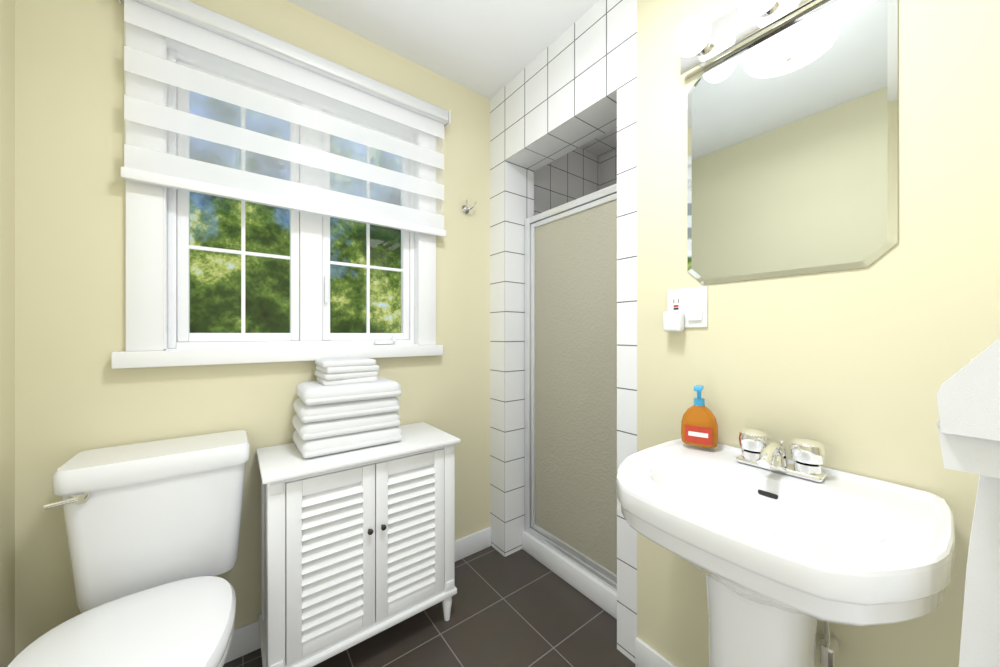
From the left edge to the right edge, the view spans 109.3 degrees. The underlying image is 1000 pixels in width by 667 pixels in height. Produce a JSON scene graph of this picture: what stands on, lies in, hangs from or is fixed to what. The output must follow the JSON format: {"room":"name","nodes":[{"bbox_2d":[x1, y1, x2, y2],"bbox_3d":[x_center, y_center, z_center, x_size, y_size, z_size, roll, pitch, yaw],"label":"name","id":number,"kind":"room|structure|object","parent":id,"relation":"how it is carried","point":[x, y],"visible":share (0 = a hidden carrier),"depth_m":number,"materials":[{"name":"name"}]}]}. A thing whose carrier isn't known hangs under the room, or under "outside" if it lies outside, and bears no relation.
{"room":"bathroom","nodes":[
{"label":"bathroom","id":0,"kind":"room"},
{"bbox_2d":[0,0,14,666],"bbox_3d":[-0.542,-0.061,-0.146,0.100,2.400,2.900,0,0,-37],"label":"wall","id":1,"kind":"structure","parent":0,"point":[7,332],"depth_m":0.93,"materials":[{"name":"beige paint"}]},
{"bbox_2d":[15,0,599,657],"bbox_3d":[-0.299,-0.061,1.791,2.620,2.400,0.100,0,0,-37],"label":"wall","id":2,"kind":"structure","parent":0,"point":[75,392],"depth_m":1.08,"materials":[{"name":"beige paint"}]},
{"bbox_2d":[111,22,442,368],"bbox_3d":[-0.743,-0.461,1.418,1.088,1.130,0.130,0,0,-37],"label":"window","id":3,"kind":"structure","parent":2,"relation":"in","point":[309,265],"depth_m":1.30,"materials":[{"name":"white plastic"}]},
{"bbox_2d":[118,0,449,237],"bbox_3d":[-0.690,-0.756,1.370,1.092,0.596,0.065,0,0,-37],"label":"window blind","id":4,"kind":"object","parent":3,"relation":"attached to","point":[193,24],"visible":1,"depth_m":1.26,"materials":[{"name":"white fabric"}]},
{"bbox_2d":[224,527,490,663],"bbox_3d":[-0.668,1.089,1.441,1.550,0.100,0.013,0,0,-37],"label":"baseboard","id":5,"kind":"structure","parent":2,"relation":"attached to","point":[245,639],"depth_m":1.28,"materials":[{"name":"white wood"}]},
{"bbox_2d":[461,199,475,213],"bbox_3d":[-0.161,-0.639,1.792,0.066,0.052,0.062,0,0,-37],"label":"robe hook","id":6,"kind":"object","parent":2,"relation":"attached to","point":[465,208],"visible":1,"depth_m":1.79,"materials":[{"name":"silver metal"}]},
{"bbox_2d":[223,546,634,666],"bbox_3d":[0.168,1.169,0.390,1.880,0.060,2.900,0,0,-37],"label":"floor","id":7,"kind":"structure","parent":0,"point":[521,608],"depth_m":1.36,"materials":[{"name":"tile"}]},
{"bbox_2d":[7,430,249,666],"bbox_3d":[-0.865,0.739,0.828,0.471,0.800,0.732,0,0,-37],"label":"toilet","id":8,"kind":"object","parent":7,"relation":"on","point":[153,530],"visible":1,"depth_m":0.93,"materials":[{"name":"white ceramic"}]},
{"bbox_2d":[256,422,460,666],"bbox_3d":[-0.515,0.776,1.335,0.648,0.724,0.343,0,0,-37],"label":"base cabinet","id":9,"kind":"object","parent":7,"relation":"on","point":[357,546],"visible":1,"depth_m":1.19,"materials":[{"name":"white wood"}]},
{"bbox_2d":[292,357,402,457],"bbox_3d":[-0.575,0.255,1.345,0.348,0.316,0.251,0,0,-37],"label":"towels","id":10,"kind":"object","parent":9,"relation":"on","point":[342,404],"visible":1,"depth_m":1.25,"materials":[{"name":"white fabric"}]},
{"bbox_2d":[522,530,616,618],"bbox_3d":[0.347,1.091,1.639,0.090,0.095,0.658,0,0,-37],"label":"curb","id":11,"kind":"object","parent":7,"relation":"on","point":[602,595],"visible":0.38,"depth_m":1.59,"materials":[{"name":"white plastic"}]},
{"bbox_2d":[616,428,954,666],"bbox_3d":[0.526,0.689,0.741,0.481,0.900,0.520,0,0,-37],"label":"pedestal sink","id":12,"kind":"object","parent":7,"relation":"on","point":[777,547],"visible":1,"depth_m":0.67,"materials":[{"name":"white ceramic"}]},
{"bbox_2d":[681,385,717,447],"bbox_3d":[0.557,0.229,0.996,0.068,0.166,0.091,0,0,-37],"label":"soap dispenser","id":13,"kind":"object","parent":12,"relation":"on","point":[699,425],"visible":0.98,"depth_m":0.98,"materials":[{"name":"orange plastic"}]},
{"bbox_2d":[287,0,598,98],"bbox_3d":[0.504,-1.311,0.642,2.720,0.100,2.900,0,0,-37],"label":"ceiling","id":14,"kind":"structure","parent":0,"point":[489,49],"depth_m":1.47,"materials":[{"name":"white paint"}]},
{"bbox_2d":[579,127,616,156],"bbox_3d":[0.658,-1.246,1.917,0.740,0.029,0.850,0,0,-37],"label":"ceiling","id":15,"kind":"structure","parent":0,"point":[603,144],"depth_m":2.31,"materials":[{"name":"white tile"}]},
{"bbox_2d":[600,149,616,189],"bbox_3d":[1.029,-0.061,2.122,0.100,2.400,0.930,0,0,-37],"label":"wall","id":16,"kind":"structure","parent":0,"point":[608,162],"depth_m":2.42,"materials":[{"name":"white tile"}]},
{"bbox_2d":[490,0,999,666],"bbox_3d":[0.869,-0.061,0.855,0.200,2.400,2.800,0,0,-37],"label":"wall","id":17,"kind":"structure","parent":0,"point":[852,371],"depth_m":0.94,"materials":[{"name":"beige paint"}]},
{"bbox_2d":[525,183,616,591],"bbox_3d":[0.340,0.218,1.633,0.036,1.648,0.652,0,0,-37],"label":"shower door","id":18,"kind":"structure","parent":17,"relation":"attached to","point":[570,377],"depth_m":1.63,"materials":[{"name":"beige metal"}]},
{"bbox_2d":[635,637,676,666],"bbox_3d":[1.016,1.089,0.484,0.013,0.100,1.830,0,0,-37],"label":"baseboard","id":19,"kind":"structure","parent":17,"relation":"attached to","point":[645,656],"depth_m":1.17,"materials":[{"name":"white wood"}]},
{"bbox_2d":[663,286,707,331],"bbox_3d":[0.554,-0.072,1.069,0.044,0.132,0.118,0,0,-37],"label":"outlet","id":20,"kind":"object","parent":17,"relation":"attached to","point":[687,307],"visible":1,"depth_m":1.07,"materials":[{"name":"white plastic"}]},
{"bbox_2d":[674,0,825,78],"bbox_3d":[0.697,-0.826,0.799,0.139,0.101,0.618,0,0,-37],"label":"sconce","id":21,"kind":"object","parent":17,"relation":"attached to","point":[701,42],"visible":1,"depth_m":0.95,"materials":[{"name":"white glass"}]},
{"bbox_2d":[687,0,897,284],"bbox_3d":[0.698,-0.459,0.908,0.006,0.629,0.427,0,0,-37],"label":"vanity mirror","id":22,"kind":"object","parent":17,"relation":"attached to","point":[792,147],"visible":1,"depth_m":0.86,"materials":[{"name":"white mirror"}]},
{"label":"outside","id":23,"kind":"structure","parent":0,"visible":0},
{"bbox_2d":[175,91,405,348],"bbox_3d":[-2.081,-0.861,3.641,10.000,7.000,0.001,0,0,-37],"label":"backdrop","id":24,"kind":"structure","parent":23,"point":[274,226],"depth_m":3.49,"materials":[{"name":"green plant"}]},
{"bbox_3d":[0.685,0.584,0.303,0.300,1.108,0.340,0,0,-37],"label":"rail","id":25,"kind":"object","parent":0,"visible":0},
{"bbox_2d":[937,340,999,666],"bbox_3d":[0.672,0.471,0.309,0.072,0.935,0.366,0,0,-37],"label":"hanging towel","id":26,"kind":"object","parent":25,"relation":"hanging from","point":[968,402],"visible":1,"depth_m":0.43,"materials":[{"name":"white fabric"}]}
]}

